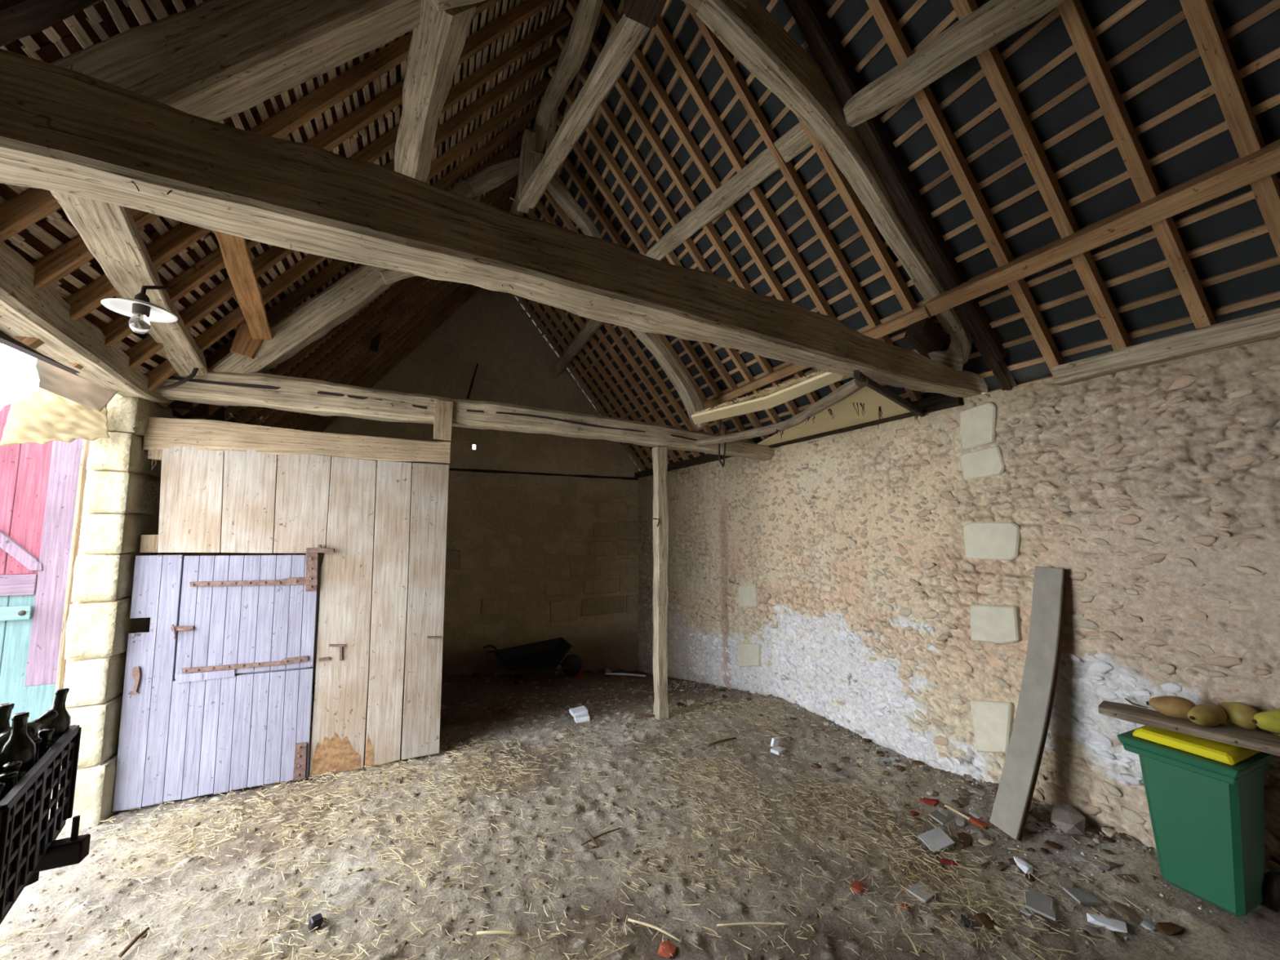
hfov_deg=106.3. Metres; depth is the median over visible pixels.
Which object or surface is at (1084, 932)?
rubble stone
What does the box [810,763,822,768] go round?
lump
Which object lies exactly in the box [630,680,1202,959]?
chips
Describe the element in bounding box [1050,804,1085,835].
boulder
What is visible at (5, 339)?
trim
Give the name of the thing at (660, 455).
timber post
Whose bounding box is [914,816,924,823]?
lump
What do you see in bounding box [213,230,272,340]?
brace
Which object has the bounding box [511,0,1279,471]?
ceiling
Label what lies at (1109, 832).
rubble stone
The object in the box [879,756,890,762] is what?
rubble stone
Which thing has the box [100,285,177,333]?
pendant lamp
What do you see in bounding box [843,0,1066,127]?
purlin
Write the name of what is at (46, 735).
bottle
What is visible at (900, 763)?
rubble stone
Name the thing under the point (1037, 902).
sheet piece
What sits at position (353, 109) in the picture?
ceiling
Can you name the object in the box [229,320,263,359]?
wedge
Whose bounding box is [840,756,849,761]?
rubble stone
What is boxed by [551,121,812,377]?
purlin
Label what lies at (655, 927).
stick
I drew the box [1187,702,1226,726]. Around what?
mango
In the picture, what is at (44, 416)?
exterior wall
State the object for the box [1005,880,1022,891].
lump
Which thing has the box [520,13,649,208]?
brace
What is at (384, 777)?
straw
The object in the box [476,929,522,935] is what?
stick
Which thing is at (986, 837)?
rubble stone
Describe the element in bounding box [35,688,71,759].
bottle
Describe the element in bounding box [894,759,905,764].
rubble stone
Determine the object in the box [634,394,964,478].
trim
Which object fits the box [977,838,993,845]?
rubble stone
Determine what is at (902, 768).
rubble stone
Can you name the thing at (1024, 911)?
lump
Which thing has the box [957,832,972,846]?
lump
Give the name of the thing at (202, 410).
beam
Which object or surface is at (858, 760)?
rubble stone
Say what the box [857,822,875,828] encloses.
lump
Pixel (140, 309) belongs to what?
socket
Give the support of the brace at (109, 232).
attached to the roof truss at (234, 380)
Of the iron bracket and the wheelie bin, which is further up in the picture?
the iron bracket
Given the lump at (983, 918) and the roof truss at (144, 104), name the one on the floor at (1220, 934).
the lump at (983, 918)
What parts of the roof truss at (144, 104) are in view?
king post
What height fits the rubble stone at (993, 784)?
0.023 m
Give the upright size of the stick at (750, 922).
0.020 m
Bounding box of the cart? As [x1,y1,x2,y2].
[0,815,90,924]
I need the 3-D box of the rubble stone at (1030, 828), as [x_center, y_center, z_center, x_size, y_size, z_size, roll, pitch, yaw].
[2.704,2.401,3.310,0.082,0.025,0.065,1,-6,-13]
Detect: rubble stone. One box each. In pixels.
[786,736,793,740]
[831,765,839,771]
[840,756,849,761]
[856,757,863,763]
[863,737,871,742]
[875,750,884,756]
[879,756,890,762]
[882,770,889,775]
[888,756,896,761]
[892,804,901,810]
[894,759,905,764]
[895,764,906,770]
[898,762,906,766]
[903,804,913,808]
[909,781,917,786]
[911,760,924,764]
[937,803,947,809]
[950,799,963,808]
[953,842,964,850]
[955,796,968,805]
[955,818,964,826]
[957,786,969,795]
[968,810,981,818]
[972,787,984,795]
[976,861,986,868]
[977,803,985,807]
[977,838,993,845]
[983,834,991,840]
[990,782,999,787]
[1008,857,1017,865]
[1024,823,1038,832]
[1032,822,1050,830]
[1039,800,1050,806]
[1039,847,1048,853]
[1043,804,1051,811]
[1077,928,1089,936]
[1093,838,1099,843]
[1101,826,1117,837]
[1101,848,1114,854]
[1102,835,1115,842]
[1106,861,1119,866]
[1118,832,1132,841]
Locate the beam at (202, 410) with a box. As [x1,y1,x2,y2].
[168,400,247,424]
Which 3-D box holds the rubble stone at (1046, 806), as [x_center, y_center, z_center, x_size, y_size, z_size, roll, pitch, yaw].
[2.940,2.359,3.451,0.059,0.023,0.078,-3,-6,29]
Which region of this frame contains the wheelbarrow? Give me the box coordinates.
[483,637,582,684]
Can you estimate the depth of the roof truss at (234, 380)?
4.71 m
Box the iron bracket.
[718,418,726,466]
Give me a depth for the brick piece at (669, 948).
2.47 m
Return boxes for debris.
[8,675,1154,959]
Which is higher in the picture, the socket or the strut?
the socket
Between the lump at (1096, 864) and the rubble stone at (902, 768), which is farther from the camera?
the rubble stone at (902, 768)
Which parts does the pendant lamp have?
lamp shade, bulb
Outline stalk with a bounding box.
[1124,697,1147,708]
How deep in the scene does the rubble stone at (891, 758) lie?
4.45 m
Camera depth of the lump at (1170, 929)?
2.54 m
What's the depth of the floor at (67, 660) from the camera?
8.15 m
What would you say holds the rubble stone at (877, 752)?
on the floor at (1220, 934)
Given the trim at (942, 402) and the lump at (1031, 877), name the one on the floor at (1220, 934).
the lump at (1031, 877)
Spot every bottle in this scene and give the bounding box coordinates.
[0,702,14,733]
[0,709,57,748]
[0,711,35,815]
[0,770,17,848]
[0,782,4,798]
[2,760,22,873]
[22,737,41,841]
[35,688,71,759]
[37,728,56,804]
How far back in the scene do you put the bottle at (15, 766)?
1.33 m
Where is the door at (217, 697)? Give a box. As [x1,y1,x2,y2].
[112,544,334,811]
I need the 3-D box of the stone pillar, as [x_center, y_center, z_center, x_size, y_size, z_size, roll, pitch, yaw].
[-4.240,0.990,3.897,0.311,3.358,0.610,2,-6,-24]
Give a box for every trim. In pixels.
[0,330,191,418]
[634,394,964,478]
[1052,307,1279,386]
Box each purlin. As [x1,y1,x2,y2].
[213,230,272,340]
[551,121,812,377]
[702,304,931,409]
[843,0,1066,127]
[925,140,1279,316]
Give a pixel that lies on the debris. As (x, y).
(828, 945)
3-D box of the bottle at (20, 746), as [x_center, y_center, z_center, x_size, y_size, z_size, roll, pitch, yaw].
[-1.845,0.848,1.417,0.083,0.302,0.073,-3,-6,32]
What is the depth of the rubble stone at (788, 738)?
4.94 m
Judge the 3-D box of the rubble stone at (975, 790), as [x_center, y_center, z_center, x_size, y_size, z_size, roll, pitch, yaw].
[2.634,2.427,3.738,0.080,0.026,0.068,-2,-6,22]
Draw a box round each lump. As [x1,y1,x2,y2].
[675,702,686,707]
[686,699,694,706]
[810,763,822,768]
[834,772,845,778]
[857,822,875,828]
[888,804,905,813]
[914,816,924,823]
[937,807,955,818]
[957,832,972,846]
[972,853,989,863]
[974,912,996,929]
[994,862,1006,871]
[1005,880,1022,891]
[1013,856,1032,873]
[1019,907,1032,915]
[1025,873,1034,881]
[1044,840,1063,849]
[1048,918,1063,927]
[1057,878,1074,888]
[1071,853,1088,862]
[1084,924,1103,938]
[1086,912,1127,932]
[1088,860,1111,870]
[1107,901,1142,924]
[1112,873,1139,883]
[1139,916,1156,932]
[1155,922,1185,936]
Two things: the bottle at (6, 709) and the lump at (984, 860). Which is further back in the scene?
the lump at (984, 860)
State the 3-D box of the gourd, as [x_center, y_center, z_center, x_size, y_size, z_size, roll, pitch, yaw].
[3.403,1.270,2.515,0.338,0.141,0.141,-1,-5,6]
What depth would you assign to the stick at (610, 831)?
3.38 m
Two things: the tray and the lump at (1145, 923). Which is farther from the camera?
the tray
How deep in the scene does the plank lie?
2.62 m
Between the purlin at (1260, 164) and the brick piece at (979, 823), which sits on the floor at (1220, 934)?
the brick piece at (979, 823)
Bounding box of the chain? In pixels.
[158,367,198,391]
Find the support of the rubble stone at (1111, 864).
on the floor at (1220, 934)
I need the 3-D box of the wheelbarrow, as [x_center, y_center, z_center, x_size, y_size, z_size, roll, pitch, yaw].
[-1.845,3.218,8.432,1.716,0.693,0.700,2,-6,-24]
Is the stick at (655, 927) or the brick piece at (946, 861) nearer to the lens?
the stick at (655, 927)
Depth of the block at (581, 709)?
5.70 m
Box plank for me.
[1097,700,1279,756]
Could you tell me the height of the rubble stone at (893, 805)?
0.024 m
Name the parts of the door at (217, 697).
door, hinge plate, hinge plate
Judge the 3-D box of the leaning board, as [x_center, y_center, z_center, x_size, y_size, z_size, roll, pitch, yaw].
[2.771,1.540,3.409,0.553,1.811,0.226,0,-5,-3]
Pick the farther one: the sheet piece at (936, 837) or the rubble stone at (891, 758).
the rubble stone at (891, 758)
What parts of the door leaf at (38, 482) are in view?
rail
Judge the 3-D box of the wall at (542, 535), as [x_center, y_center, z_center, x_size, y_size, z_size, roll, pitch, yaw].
[-3.021,-0.010,9.280,6.750,8.566,0.088,2,-6,-24]
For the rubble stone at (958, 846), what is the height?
0.027 m
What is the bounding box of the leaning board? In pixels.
[989,566,1067,840]
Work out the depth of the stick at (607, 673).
8.95 m
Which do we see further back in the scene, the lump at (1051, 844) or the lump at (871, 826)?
the lump at (871, 826)
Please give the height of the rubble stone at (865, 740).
0.028 m
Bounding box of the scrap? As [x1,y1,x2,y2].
[960,914,973,928]
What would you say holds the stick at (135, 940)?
on the floor at (1220, 934)
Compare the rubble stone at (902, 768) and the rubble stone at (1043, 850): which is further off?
the rubble stone at (902, 768)
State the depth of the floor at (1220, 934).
3.10 m
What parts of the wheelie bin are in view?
lid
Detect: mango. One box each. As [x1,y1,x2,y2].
[1146,695,1195,719]
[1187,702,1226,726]
[1217,702,1258,729]
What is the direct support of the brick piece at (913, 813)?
on the floor at (1220, 934)
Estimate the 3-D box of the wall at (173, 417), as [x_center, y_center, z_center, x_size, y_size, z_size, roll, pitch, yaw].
[-5.104,1.704,5.913,0.044,4.520,4.290,2,-6,-24]
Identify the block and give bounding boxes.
[569,705,587,717]
[573,713,590,723]
[770,736,779,746]
[770,746,785,755]
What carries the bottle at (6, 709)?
in the crate
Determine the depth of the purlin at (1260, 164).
2.73 m
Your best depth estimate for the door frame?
4.05 m
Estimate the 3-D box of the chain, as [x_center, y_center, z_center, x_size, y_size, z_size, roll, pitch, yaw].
[-3.751,-0.840,3.908,0.246,0.256,0.041,2,-6,-19]
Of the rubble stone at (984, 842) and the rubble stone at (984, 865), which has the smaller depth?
the rubble stone at (984, 865)
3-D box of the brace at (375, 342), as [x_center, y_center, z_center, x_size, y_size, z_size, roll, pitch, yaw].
[-3.753,-2.325,6.898,0.192,0.972,0.100,2,-6,-24]
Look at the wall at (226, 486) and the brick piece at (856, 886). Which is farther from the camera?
the wall at (226, 486)
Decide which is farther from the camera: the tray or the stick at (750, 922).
the tray
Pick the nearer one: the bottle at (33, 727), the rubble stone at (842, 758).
the bottle at (33, 727)
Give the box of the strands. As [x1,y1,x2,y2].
[131,180,919,469]
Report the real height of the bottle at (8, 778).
0.303 m
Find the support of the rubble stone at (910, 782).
on the floor at (1220, 934)
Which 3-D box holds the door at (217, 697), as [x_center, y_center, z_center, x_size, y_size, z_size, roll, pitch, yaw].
[-3.425,1.569,4.041,1.368,2.018,0.095,2,-6,-24]
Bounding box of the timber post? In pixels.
[651,446,668,719]
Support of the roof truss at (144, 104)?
on the lintel beam at (25, 311)
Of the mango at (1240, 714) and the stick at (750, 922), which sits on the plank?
the mango at (1240, 714)
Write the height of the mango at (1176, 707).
0.116 m
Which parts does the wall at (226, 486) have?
frame post, frame post, rail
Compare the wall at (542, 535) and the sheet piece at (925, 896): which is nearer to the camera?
the sheet piece at (925, 896)
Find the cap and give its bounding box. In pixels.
[307,913,323,932]
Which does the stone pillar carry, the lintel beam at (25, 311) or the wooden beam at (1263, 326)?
the lintel beam at (25, 311)
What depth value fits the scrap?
2.66 m
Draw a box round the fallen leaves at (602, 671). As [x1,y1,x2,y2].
[598,669,606,673]
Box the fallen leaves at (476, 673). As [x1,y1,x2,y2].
[471,671,479,675]
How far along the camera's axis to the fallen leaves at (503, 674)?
8.73 m
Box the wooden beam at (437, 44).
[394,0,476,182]
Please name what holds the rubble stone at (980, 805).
on the floor at (1220, 934)
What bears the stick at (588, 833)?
on the floor at (1220, 934)
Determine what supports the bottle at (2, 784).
in the crate
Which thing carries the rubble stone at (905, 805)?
on the floor at (1220, 934)
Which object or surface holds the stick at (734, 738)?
on the floor at (1220, 934)
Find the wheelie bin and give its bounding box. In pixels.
[1116,724,1279,916]
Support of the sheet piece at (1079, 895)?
on the floor at (1220, 934)
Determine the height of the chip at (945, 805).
0.067 m
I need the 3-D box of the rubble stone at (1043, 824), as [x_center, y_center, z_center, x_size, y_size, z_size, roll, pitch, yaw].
[2.764,2.385,3.308,0.086,0.033,0.069,-1,-5,11]
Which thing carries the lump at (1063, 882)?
on the floor at (1220, 934)
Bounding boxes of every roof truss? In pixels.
[0,0,1008,397]
[157,107,774,461]
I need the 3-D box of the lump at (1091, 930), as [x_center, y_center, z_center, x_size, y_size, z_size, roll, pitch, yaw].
[2.448,2.440,2.592,0.056,0.020,0.074,-1,-6,11]
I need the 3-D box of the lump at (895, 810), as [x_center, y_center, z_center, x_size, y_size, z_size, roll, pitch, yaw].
[1.990,2.548,3.723,0.110,0.030,0.071,-1,-5,9]
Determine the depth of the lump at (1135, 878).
2.84 m
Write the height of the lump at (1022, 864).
0.040 m
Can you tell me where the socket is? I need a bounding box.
[131,293,151,317]
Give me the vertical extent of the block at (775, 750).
0.047 m
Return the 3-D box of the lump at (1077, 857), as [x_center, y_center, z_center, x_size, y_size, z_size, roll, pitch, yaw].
[2.776,2.388,3.029,0.064,0.026,0.076,-1,-5,10]
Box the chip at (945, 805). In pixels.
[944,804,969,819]
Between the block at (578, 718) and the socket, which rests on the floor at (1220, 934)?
the block at (578, 718)
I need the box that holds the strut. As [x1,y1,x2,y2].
[466,363,478,399]
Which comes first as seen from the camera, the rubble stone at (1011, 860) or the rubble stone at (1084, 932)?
the rubble stone at (1084, 932)
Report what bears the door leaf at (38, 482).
attached to the door frame
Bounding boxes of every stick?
[118,927,150,957]
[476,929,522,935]
[581,827,620,845]
[586,831,599,847]
[604,672,645,676]
[627,918,681,942]
[634,714,654,719]
[706,737,736,746]
[716,921,790,926]
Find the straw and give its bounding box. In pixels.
[0,681,1164,959]
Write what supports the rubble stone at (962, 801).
on the floor at (1220, 934)
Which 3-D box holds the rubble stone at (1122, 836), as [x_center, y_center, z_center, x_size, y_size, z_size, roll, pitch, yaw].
[3.130,2.304,3.095,0.056,0.021,0.074,-4,-7,35]
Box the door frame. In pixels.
[54,438,90,689]
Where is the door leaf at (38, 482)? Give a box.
[0,404,82,727]
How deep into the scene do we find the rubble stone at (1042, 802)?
3.50 m
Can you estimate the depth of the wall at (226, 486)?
4.43 m
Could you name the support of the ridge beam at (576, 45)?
attached to the roof truss at (144, 104)
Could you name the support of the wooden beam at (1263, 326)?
on the wall at (878, 584)
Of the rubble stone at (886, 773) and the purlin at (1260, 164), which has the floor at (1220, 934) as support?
the rubble stone at (886, 773)
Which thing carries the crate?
on the cart
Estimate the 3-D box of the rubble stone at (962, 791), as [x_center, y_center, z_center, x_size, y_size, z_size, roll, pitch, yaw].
[2.547,2.455,3.782,0.069,0.026,0.088,0,-5,2]
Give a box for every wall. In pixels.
[0,386,109,445]
[139,400,453,777]
[155,415,277,559]
[276,288,639,687]
[637,336,1279,875]
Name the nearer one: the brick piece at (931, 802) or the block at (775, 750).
the brick piece at (931, 802)
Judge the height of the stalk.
0.022 m
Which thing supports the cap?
on the floor at (1220, 934)
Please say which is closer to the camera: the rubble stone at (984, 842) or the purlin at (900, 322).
the rubble stone at (984, 842)
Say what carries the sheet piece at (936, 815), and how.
on the floor at (1220, 934)
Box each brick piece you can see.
[657,940,676,958]
[849,880,866,893]
[898,902,910,909]
[910,810,919,816]
[919,797,937,805]
[940,858,959,866]
[968,816,989,829]
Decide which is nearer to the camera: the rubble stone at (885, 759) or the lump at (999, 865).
the lump at (999, 865)
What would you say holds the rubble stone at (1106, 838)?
on the floor at (1220, 934)
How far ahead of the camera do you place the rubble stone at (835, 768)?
4.36 m
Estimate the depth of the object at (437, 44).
2.95 m
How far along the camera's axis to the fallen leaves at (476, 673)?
8.77 m
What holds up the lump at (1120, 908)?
on the floor at (1220, 934)
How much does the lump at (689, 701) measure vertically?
0.043 m
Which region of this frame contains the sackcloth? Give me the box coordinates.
[35,359,118,412]
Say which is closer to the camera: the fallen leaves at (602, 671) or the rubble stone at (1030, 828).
the rubble stone at (1030, 828)
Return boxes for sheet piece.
[907,881,937,902]
[918,826,955,853]
[928,809,951,825]
[1024,886,1055,920]
[1062,887,1103,906]
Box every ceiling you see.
[0,0,570,431]
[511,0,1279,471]
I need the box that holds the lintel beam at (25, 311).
[0,241,170,403]
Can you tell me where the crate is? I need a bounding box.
[0,724,81,919]
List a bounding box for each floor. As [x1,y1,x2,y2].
[0,670,1279,959]
[63,601,79,688]
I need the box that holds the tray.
[493,637,571,671]
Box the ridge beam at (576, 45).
[488,0,603,297]
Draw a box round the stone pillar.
[48,393,172,831]
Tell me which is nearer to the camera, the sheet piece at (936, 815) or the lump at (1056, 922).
the lump at (1056, 922)
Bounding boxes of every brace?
[49,191,208,375]
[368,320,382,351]
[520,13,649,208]
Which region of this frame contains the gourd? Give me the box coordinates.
[1251,707,1279,733]
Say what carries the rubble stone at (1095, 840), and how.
on the floor at (1220, 934)
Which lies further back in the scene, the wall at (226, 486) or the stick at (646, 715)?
the stick at (646, 715)
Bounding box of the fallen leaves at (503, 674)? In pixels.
[499,673,507,677]
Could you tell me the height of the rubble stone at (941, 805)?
0.025 m
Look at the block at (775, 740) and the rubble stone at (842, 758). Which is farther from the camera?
the block at (775, 740)
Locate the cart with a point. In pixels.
(63, 852)
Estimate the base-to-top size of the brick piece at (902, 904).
0.020 m
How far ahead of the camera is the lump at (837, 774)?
4.22 m
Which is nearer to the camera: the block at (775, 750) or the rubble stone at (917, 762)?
the rubble stone at (917, 762)
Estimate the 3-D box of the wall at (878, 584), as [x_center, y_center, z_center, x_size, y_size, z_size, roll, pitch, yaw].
[2.532,1.544,4.649,0.130,4.400,12.782,2,-6,-24]
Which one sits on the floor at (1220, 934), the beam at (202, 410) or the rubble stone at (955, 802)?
the rubble stone at (955, 802)
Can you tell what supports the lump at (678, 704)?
on the floor at (1220, 934)
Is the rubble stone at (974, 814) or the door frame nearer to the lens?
the rubble stone at (974, 814)
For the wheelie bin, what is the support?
on the floor at (1220, 934)
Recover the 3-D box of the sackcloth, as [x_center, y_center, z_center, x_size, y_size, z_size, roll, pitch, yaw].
[-4.053,-0.721,3.448,0.073,0.403,0.441,-2,-6,21]
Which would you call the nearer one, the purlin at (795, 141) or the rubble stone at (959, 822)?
the rubble stone at (959, 822)

